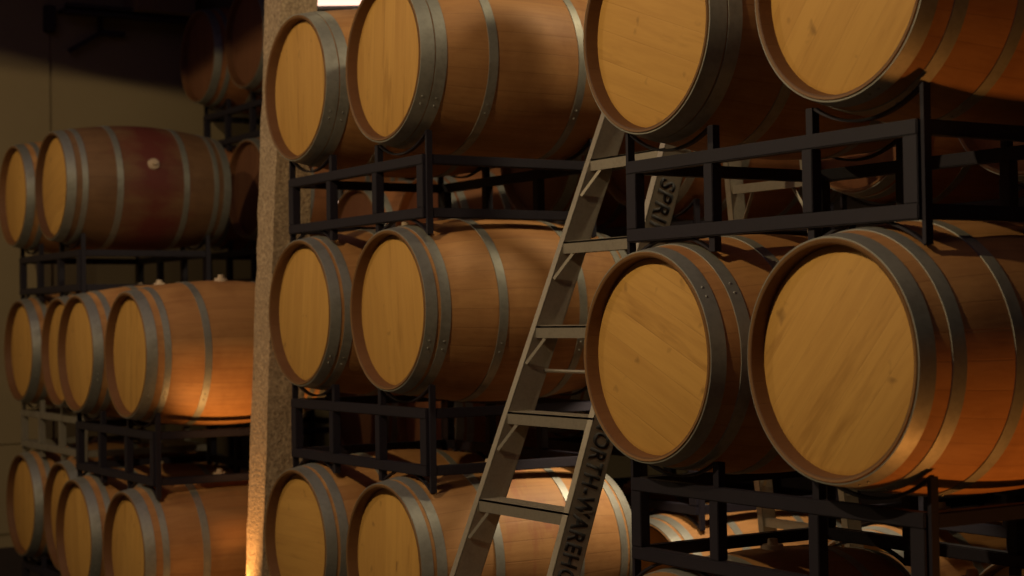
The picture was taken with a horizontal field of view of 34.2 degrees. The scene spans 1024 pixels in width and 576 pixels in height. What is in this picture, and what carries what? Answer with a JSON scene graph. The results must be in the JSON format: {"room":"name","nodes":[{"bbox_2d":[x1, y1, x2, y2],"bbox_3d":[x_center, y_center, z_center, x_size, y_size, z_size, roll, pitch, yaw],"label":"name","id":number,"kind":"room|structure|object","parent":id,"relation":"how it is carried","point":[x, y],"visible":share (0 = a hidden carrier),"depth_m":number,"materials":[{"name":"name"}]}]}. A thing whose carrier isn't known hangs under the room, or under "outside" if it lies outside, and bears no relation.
{"room":"wine barrel cellar","nodes":[
{"label":"wine barrel cellar","id":0,"kind":"room"},
{"bbox_2d":[246,0,317,575],"bbox_3d":[-1.005,-0.590,7.398,0.322,5.000,0.417,0,-1,-32],"label":"pillar","id":1,"kind":"structure","parent":0,"point":[270,427],"depth_m":7.33,"materials":[{"name":"concrete"}]},
{"bbox_2d":[0,0,685,547],"bbox_3d":[-3.742,-0.485,10.683,12.000,5.000,0.250,0,-1,-32],"label":"wall","id":2,"kind":"structure","parent":0,"point":[135,79],"depth_m":11.28,"materials":[{"name":"beige paint"}]},
{"bbox_2d":[0,445,35,533],"bbox_3d":[-5.875,1.311,9.141,6.740,0.570,0.012,0,-1,-32],"label":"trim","id":3,"kind":"structure","parent":2,"relation":"attached to","point":[7,452],"depth_m":10.76,"materials":[{"name":"beige paint"}]},
{"bbox_2d":[0,0,52,443],"bbox_3d":[-5.909,-0.983,9.186,6.740,4.000,0.012,0,-1,-32],"label":"wall","id":4,"kind":"structure","parent":2,"relation":"attached to","point":[24,44],"depth_m":10.86,"materials":[{"name":"beige paint"}]},
{"bbox_2d":[0,547,60,575],"bbox_3d":[-5.702,1.850,9.205,7.100,0.330,0.060,0,-1,-32],"label":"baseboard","id":5,"kind":"structure","parent":2,"relation":"attached to","point":[10,560],"depth_m":10.72,"materials":[{"name":"black"}]},
{"bbox_2d":[43,2,190,52],"bbox_3d":[-1.649,-1.716,11.764,3.300,0.308,0.200,0,-1,-32],"label":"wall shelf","id":6,"kind":"object","parent":2,"relation":"attached to","point":[80,9],"visible":0.38,"depth_m":11.04,"materials":[{"name":"metal"}]},
{"bbox_2d":[686,197,1001,526],"bbox_3d":[5.033,-0.665,8.069,0.100,5.000,14.300,0,-1,-32],"label":"wall","id":7,"kind":"structure","parent":0,"point":[797,482],"depth_m":11.99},
{"bbox_3d":[-0.131,-3.202,4.908,12.000,0.100,14.300,0,-1,-32],"label":"ceiling","id":8,"kind":"structure","parent":0,"visible":0},
{"bbox_2d":[317,0,361,10],"bbox_3d":[-0.906,-2.234,8.417,0.380,1.675,0.150,-1,-1,0],"label":"floodlight","id":9,"kind":"object","parent":8,"relation":"hanging from","point":[323,5],"visible":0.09,"depth_m":8.34,"materials":[{"name":"white plastic"}]},
{"bbox_3d":[-0.057,1.896,4.808,12.000,0.100,14.300,0,-1,-32],"label":"floor","id":10,"kind":"structure","parent":0,"visible":0},
{"bbox_2d":[22,556,60,575],"bbox_3d":[-2.319,1.758,9.722,0.767,0.436,1.190,0,-1,-32],"label":"rack","id":11,"kind":"object","parent":10,"relation":"on","point":[39,566],"visible":0.3,"depth_m":9.81,"materials":[{"name":"metal"}]},
{"bbox_2d":[6,436,170,557],"bbox_3d":[-2.506,1.266,10.073,0.950,0.733,0.704,0,-1,-32],"label":"wine barrel","id":12,"kind":"object","parent":11,"relation":"on","point":[28,473],"visible":0.32,"depth_m":9.82,"materials":[{"name":"brown wood"}]},
{"bbox_2d":[20,400,206,461],"bbox_3d":[-2.332,0.816,9.740,0.767,0.371,1.190,0,-1,-32],"label":"rack","id":13,"kind":"object","parent":12,"relation":"on","point":[41,444],"visible":0.44,"depth_m":9.61,"materials":[{"name":"black metal"}]},
{"bbox_2d":[4,291,89,405],"bbox_3d":[-2.523,0.356,10.088,0.950,0.733,0.704,0,-1,-32],"label":"wine barrel","id":14,"kind":"object","parent":13,"relation":"on","point":[25,319],"visible":0.26,"depth_m":9.82,"materials":[{"name":"brown wood"}]},
{"bbox_2d":[19,233,210,300],"bbox_3d":[-2.346,-0.097,9.758,0.767,0.378,1.190,0,-1,-32],"label":"rack","id":15,"kind":"object","parent":14,"relation":"on","point":[63,257],"visible":0.75,"depth_m":9.48,"materials":[{"name":"metal"}]},
{"bbox_2d":[0,141,109,252],"bbox_3d":[-2.560,-0.561,10.092,0.950,0.733,0.704,0,-1,-32],"label":"wine barrel","id":16,"kind":"object","parent":15,"relation":"on","point":[20,226],"visible":0.2,"depth_m":9.82,"materials":[{"name":"brown wood"}]},
{"bbox_2d":[35,126,231,249],"bbox_3d":[-2.147,-0.565,9.433,0.950,0.704,0.718,0,-1,-32],"label":"wine barrel","id":17,"kind":"object","parent":15,"relation":"on","point":[121,187],"visible":0.98,"depth_m":9.20,"materials":[{"name":"brown wood"}]},
{"bbox_2d":[41,283,142,407],"bbox_3d":[-2.115,0.337,9.435,0.950,0.733,0.704,0,-1,-32],"label":"wine barrel","id":18,"kind":"object","parent":13,"relation":"on","point":[49,339],"visible":0.17,"depth_m":9.35,"materials":[{"name":"brown wood"}]},
{"bbox_2d":[43,443,227,570],"bbox_3d":[-2.098,1.247,9.420,0.950,0.733,0.704,0,-1,-32],"label":"wine barrel","id":19,"kind":"object","parent":11,"relation":"on","point":[60,472],"visible":0.12,"depth_m":9.34,"materials":[{"name":"brown wood"}]},
{"bbox_2d":[217,393,331,466],"bbox_3d":[-1.380,1.284,10.689,0.767,1.394,1.190,0,-1,-32],"label":"rack","id":20,"kind":"object","parent":10,"relation":"on","point":[310,418],"visible":0.06,"depth_m":11.10,"materials":[{"name":"metal"}]},
{"bbox_3d":[-1.621,0.314,11.020,0.950,0.731,0.704,0,-1,-32],"label":"wine barrel","id":21,"kind":"object","parent":20,"relation":"on","visible":0},
{"bbox_2d":[211,240,256,281],"bbox_3d":[-1.401,-0.140,10.717,0.767,0.378,1.190,0,-1,-32],"label":"rack","id":22,"kind":"object","parent":21,"relation":"on","point":[230,255],"visible":0.1,"depth_m":10.67,"materials":[{"name":"metal"}]},
{"bbox_2d":[204,146,252,250],"bbox_3d":[-1.634,-0.603,11.038,0.950,0.731,0.704,0,-1,-32],"label":"wine barrel","id":23,"kind":"object","parent":22,"relation":"on","point":[229,233],"visible":0.06,"depth_m":10.73,"materials":[{"name":"brown wood"}]},
{"bbox_2d":[203,91,261,150],"bbox_3d":[-1.414,-1.057,10.735,0.767,0.378,1.190,0,-1,-32],"label":"rack","id":24,"kind":"object","parent":23,"relation":"on","point":[223,116],"visible":0.16,"depth_m":10.69,"materials":[{"name":"metal"}]},
{"bbox_2d":[180,7,261,114],"bbox_3d":[-1.648,-1.519,11.056,0.950,0.731,0.704,0,-1,-32],"label":"wine barrel","id":25,"kind":"object","parent":24,"relation":"on","point":[206,79],"visible":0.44,"depth_m":10.76,"materials":[{"name":"brown wood"}]},
{"bbox_2d":[225,0,264,92],"bbox_3d":[-1.239,-1.539,10.404,0.950,0.733,0.704,0,-1,-32],"label":"wine barrel","id":26,"kind":"object","parent":24,"relation":"on","point":[244,34],"visible":0.27,"depth_m":10.20,"materials":[{"name":"brown wood"}]},
{"bbox_2d":[229,137,404,240],"bbox_3d":[-1.226,-0.622,10.386,0.950,0.733,0.704,0,-1,-32],"label":"wine barrel","id":27,"kind":"object","parent":22,"relation":"on","point":[244,164],"visible":0.16,"depth_m":10.18,"materials":[{"name":"brown wood"}]},
{"bbox_2d":[449,113,863,575],"bbox_3d":[0.403,0.132,5.538,1.845,3.661,0.708,0,-1,-32],"label":"stepladder","id":28,"kind":"object","parent":10,"relation":"on","point":[575,520],"visible":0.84,"depth_m":5.55,"materials":[{"name":"metal"}]},
{"bbox_3d":[-0.279,1.590,6.666,0.767,0.591,1.190,0,-1,-32],"label":"rack","id":29,"kind":"object","parent":10,"relation":"on","visible":0},
{"bbox_2d":[265,449,485,575],"bbox_3d":[-0.477,1.035,6.996,0.950,0.704,0.733,0,-1,-32],"label":"wine barrel","id":30,"kind":"object","parent":29,"relation":"on","point":[310,506],"visible":0.43,"depth_m":6.74,"materials":[{"name":"brown wood"}]},
{"bbox_2d":[291,384,591,493],"bbox_3d":[-0.294,0.559,6.686,0.767,0.396,1.190,0,-1,-32],"label":"rack","id":31,"kind":"object","parent":30,"relation":"on","point":[338,454],"visible":0.76,"depth_m":6.48,"materials":[{"name":"metal"}]},
{"bbox_2d":[269,222,408,394],"bbox_3d":[-0.473,0.087,7.043,0.950,0.731,0.704,0,-1,-32],"label":"wine barrel","id":32,"kind":"object","parent":31,"relation":"on","point":[310,295],"visible":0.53,"depth_m":6.75,"materials":[{"name":"brown wood"}]},
{"bbox_2d":[288,129,596,242],"bbox_3d":[-0.308,-0.370,6.705,0.767,0.383,1.190,0,-1,-32],"label":"rack","id":33,"kind":"object","parent":32,"relation":"on","point":[543,169],"visible":0.74,"depth_m":6.40,"materials":[{"name":"metal"}]},
{"bbox_2d":[265,9,493,177],"bbox_3d":[-0.491,-0.836,7.057,0.950,0.733,0.704,0,-1,-32],"label":"wine barrel","id":34,"kind":"object","parent":33,"relation":"on","point":[310,119],"visible":0.45,"depth_m":6.78,"materials":[{"name":"brown wood"}]},
{"bbox_2d":[346,0,601,158],"bbox_3d":[-0.083,-0.855,6.405,0.950,0.733,0.704,0,-1,-32],"label":"wine barrel","id":35,"kind":"object","parent":33,"relation":"on","point":[488,78],"visible":0.79,"depth_m":6.12,"materials":[{"name":"brown wood"}]},
{"bbox_2d":[350,219,626,401],"bbox_3d":[-0.064,0.068,6.390,0.950,0.732,0.704,0,-1,-32],"label":"wine barrel","id":36,"kind":"object","parent":31,"relation":"on","point":[453,308],"visible":0.66,"depth_m":6.08,"materials":[{"name":"brown wood"}]},
{"bbox_2d":[346,458,631,575],"bbox_3d":[-0.076,1.002,6.356,0.950,0.733,0.704,0,-1,-32],"label":"wine barrel","id":37,"kind":"object","parent":29,"relation":"on","point":[397,527],"visible":0.7,"depth_m":6.10,"materials":[{"name":"brown wood"}]},
{"bbox_3d":[-1.636,1.738,8.386,0.767,0.404,1.190,0,-1,-32],"label":"rack","id":38,"kind":"object","parent":10,"relation":"on","visible":0},
{"bbox_2d":[56,461,248,575],"bbox_3d":[-1.838,1.262,8.728,0.950,0.731,0.704,0,-1,-32],"label":"wine barrel","id":39,"kind":"object","parent":38,"relation":"on","point":[83,502],"visible":0.42,"depth_m":8.51,"materials":[{"name":"brown wood"}]},
{"bbox_2d":[75,411,303,499],"bbox_3d":[-1.650,0.796,8.405,0.767,0.403,1.190,0,-1,-32],"label":"rack","id":40,"kind":"object","parent":39,"relation":"on","point":[103,468],"visible":0.7,"depth_m":8.09,"materials":[{"name":"metal"}]},
{"bbox_2d":[57,280,164,418],"bbox_3d":[-1.837,0.321,8.756,0.950,0.731,0.704,0,-1,-32],"label":"wine barrel","id":41,"kind":"object","parent":40,"relation":"on","point":[84,317],"visible":0.23,"depth_m":8.49,"materials":[{"name":"brown wood"}]},
{"bbox_2d":[104,275,325,425],"bbox_3d":[-1.428,0.301,8.103,0.950,0.733,0.704,0,-1,-32],"label":"wine barrel","id":42,"kind":"object","parent":40,"relation":"on","point":[182,352],"visible":0.69,"depth_m":7.79,"materials":[{"name":"brown wood"}]},
{"bbox_2d":[103,468,248,575],"bbox_3d":[-1.430,1.243,8.075,0.950,0.733,0.704,0,-1,-32],"label":"wine barrel","id":43,"kind":"object","parent":38,"relation":"on","point":[200,529],"visible":0.46,"depth_m":7.75,"materials":[{"name":"brown wood"}]},
{"bbox_3d":[0.996,1.603,4.569,0.767,0.446,1.190,0,-1,-32],"label":"rack","id":44,"kind":"object","parent":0,"visible":0},
{"bbox_2d":[644,538,910,575],"bbox_3d":[0.775,1.106,4.899,0.950,0.733,0.704,0,-1,-32],"label":"wine barrel","id":45,"kind":"object","parent":44,"relation":"on","point":[842,561],"visible":0.73,"depth_m":4.86,"materials":[{"name":"brown wood"}]},
{"bbox_2d":[631,459,1023,575],"bbox_3d":[0.982,0.647,4.588,0.767,0.389,1.190,0,-1,-32],"label":"rack","id":46,"kind":"object","parent":45,"relation":"on","point":[919,541],"visible":0.8,"depth_m":4.57,"materials":[{"name":"metal"}]},
{"bbox_2d":[584,234,807,473],"bbox_3d":[0.770,0.193,4.924,0.950,0.704,0.706,0,-1,-32],"label":"wine barrel","id":47,"kind":"object","parent":46,"relation":"on","point":[668,325],"visible":0.52,"depth_m":4.63,"materials":[{"name":"brown wood"}]},
{"bbox_2d":[625,81,1023,254],"bbox_3d":[0.969,-0.281,4.606,0.767,0.389,1.190,0,-1,-32],"label":"rack","id":48,"kind":"object","parent":47,"relation":"on","point":[914,164],"visible":0.8,"depth_m":4.34,"materials":[{"name":"metal"}]},
{"bbox_2d":[583,0,895,159],"bbox_3d":[0.767,-0.735,4.954,0.950,0.704,0.715,0,-1,-32],"label":"wine barrel","id":49,"kind":"object","parent":48,"relation":"on","point":[660,71],"visible":0.55,"depth_m":4.66,"materials":[{"name":"brown wood"}]},
{"bbox_2d":[755,0,1023,125],"bbox_3d":[1.186,-0.754,4.302,0.950,0.704,0.704,0,-1,-32],"label":"wine barrel","id":50,"kind":"object","parent":48,"relation":"on","point":[862,58],"visible":0.91,"depth_m":4.01,"materials":[{"name":"brown wood"}]},
{"bbox_2d":[747,220,1023,496],"bbox_3d":[1.162,0.174,4.260,0.950,0.704,0.704,0,-1,-32],"label":"wine barrel","id":51,"kind":"object","parent":46,"relation":"on","point":[880,359],"visible":0.98,"depth_m":3.94,"materials":[{"name":"brown wood"}]},
{"bbox_2d":[961,569,1011,575],"bbox_3d":[1.183,1.087,4.247,0.950,0.733,0.704,0,-1,-32],"label":"wine barrel","id":52,"kind":"object","parent":44,"relation":"on","point":[969,572],"visible":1,"depth_m":4.24,"materials":[{"name":"brown wood"}]},
{"bbox_3d":[1.918,1.651,6.028,0.767,0.381,1.190,0,-1,-32],"label":"rack","id":53,"kind":"object","parent":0,"visible":0},
{"bbox_2d":[828,502,1006,575],"bbox_3d":[1.684,1.187,6.349,0.950,0.732,0.704,0,-1,-32],"label":"wine barrel","id":54,"kind":"object","parent":53,"relation":"on","point":[948,566],"visible":0.22,"depth_m":6.09,"materials":[{"name":"brown wood"}]},
{"bbox_2d":[857,490,1006,549],"bbox_3d":[1.904,0.729,6.046,0.767,0.386,1.190,0,-1,-32],"label":"rack","id":55,"kind":"object","parent":54,"relation":"on","point":[985,529],"visible":0.18,"depth_m":6.01,"materials":[{"name":"paint"}]},
{"bbox_3d":[1.671,0.262,6.367,0.950,0.732,0.704,0,-1,-32],"label":"wine barrel","id":56,"kind":"object","parent":55,"relation":"on","visible":0},
{"bbox_2d":[840,180,1023,230],"bbox_3d":[1.891,-0.196,6.064,0.767,0.386,1.190,0,-1,-32],"label":"rack","id":57,"kind":"object","parent":56,"relation":"on","point":[843,197],"visible":0.11,"depth_m":6.14,"materials":[{"name":"metal"}]},
{"bbox_2d":[821,136,1023,205],"bbox_3d":[1.657,-0.663,6.386,0.950,0.733,0.704,0,-1,-32],"label":"wine barrel","id":58,"kind":"object","parent":57,"relation":"on","point":[967,183],"visible":0.2,"depth_m":6.12,"materials":[{"name":"brown wood"}]},
{"bbox_2d":[958,138,1023,182],"bbox_3d":[2.066,-0.681,5.733,0.950,0.731,0.704,0,-1,-32],"label":"wine barrel","id":59,"kind":"object","parent":57,"relation":"on","point":[968,145],"visible":0.12,"depth_m":5.61,"materials":[{"name":"brown wood"}]},
{"bbox_2d":[980,564,1023,575],"bbox_3d":[2.093,1.167,5.697,0.950,0.733,0.704,0,-1,-32],"label":"wine barrel","id":60,"kind":"object","parent":53,"relation":"on","point":[992,570],"visible":0.3,"depth_m":5.58,"materials":[{"name":"brown wood"}]},
{"bbox_3d":[0.762,1.703,7.309,0.767,0.361,1.190,0,-1,-32],"label":"rack","id":61,"kind":"object","parent":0,"visible":0},
{"bbox_2d":[619,480,709,515],"bbox_3d":[0.528,1.248,7.630,0.950,0.732,0.704,0,-1,-32],"label":"wine barrel","id":62,"kind":"object","parent":61,"relation":"on","point":[626,488],"visible":0.02,"depth_m":7.55,"materials":[{"name":"brown wood"}]},
{"bbox_2d":[548,430,838,530],"bbox_3d":[0.748,0.786,7.327,0.767,0.396,1.190,0,-1,-32],"label":"rack","id":63,"kind":"object","parent":62,"relation":"on","point":[696,507],"visible":0.21,"depth_m":7.01,"materials":[{"name":"paint"}]},
{"bbox_2d":[530,389,589,434],"bbox_3d":[0.514,0.314,7.648,0.950,0.733,0.704,0,-1,-32],"label":"wine barrel","id":64,"kind":"object","parent":63,"relation":"on","point":[584,395],"visible":0.02,"depth_m":7.29,"materials":[{"name":"brown wood"}]},
{"bbox_2d":[596,198,833,243],"bbox_3d":[0.735,-0.149,7.345,0.767,0.396,1.190,0,-1,-32],"label":"rack","id":65,"kind":"object","parent":64,"relation":"on","point":[616,231],"visible":0.05,"depth_m":6.92,"materials":[{"name":"metal"}]},
{"bbox_2d":[500,154,684,228],"bbox_3d":[0.501,-0.621,7.667,0.950,0.733,0.704,0,-1,-32],"label":"wine barrel","id":66,"kind":"object","parent":65,"relation":"on","point":[559,191],"visible":0.13,"depth_m":7.39,"materials":[{"name":"brown wood"}]},
{"bbox_2d":[607,132,839,220],"bbox_3d":[0.909,-0.640,7.014,0.950,0.733,0.704,0,-1,-32],"label":"wine barrel","id":67,"kind":"object","parent":65,"relation":"on","point":[780,202],"visible":0.12,"depth_m":6.81,"materials":[{"name":"brown wood"}]},
{"bbox_2d":[641,502,841,575],"bbox_3d":[0.937,1.230,6.978,0.950,0.732,0.704,0,-1,-32],"label":"wine barrel","id":68,"kind":"object","parent":61,"relation":"on","point":[666,526],"visible":0.18,"depth_m":6.72,"materials":[{"name":"brown wood"}]},
{"bbox_3d":[-0.205,1.120,8.850,0.767,0.366,1.190,0,-1,-32],"label":"rack","id":69,"kind":"object","parent":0,"visible":0},
{"bbox_2d":[340,392,399,453],"bbox_3d":[-0.439,0.663,9.172,0.950,0.731,0.704,0,-1,-32],"label":"wine barrel","id":70,"kind":"object","parent":69,"relation":"on","point":[356,428],"visible":0.02,"depth_m":8.94,"materials":[{"name":"brown wood"}]},
{"bbox_2d":[397,401,582,459],"bbox_3d":[-0.030,0.644,8.519,0.950,0.733,0.704,0,-1,-32],"label":"wine barrel","id":71,"kind":"object","parent":69,"relation":"on","point":[466,428],"visible":0.04,"depth_m":8.19,"materials":[{"name":"brown wood"}]},
{"bbox_3d":[-0.218,0.208,8.868,0.767,0.381,1.190,0,-1,-32],"label":"rack","id":72,"kind":"object","parent":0,"visible":0},
{"bbox_2d":[338,180,412,226],"bbox_3d":[-0.452,-0.257,9.190,0.950,0.732,0.704,0,-1,-32],"label":"wine barrel","id":73,"kind":"object","parent":72,"relation":"on","point":[352,203],"visible":0.05,"depth_m":8.93,"materials":[{"name":"brown wood"}]},
{"bbox_2d":[395,168,514,226],"bbox_3d":[-0.044,-0.276,8.537,0.950,0.732,0.704,0,-1,-32],"label":"wine barrel","id":74,"kind":"object","parent":72,"relation":"on","point":[470,199],"visible":0.06,"depth_m":8.19,"materials":[{"name":"brown wood"}]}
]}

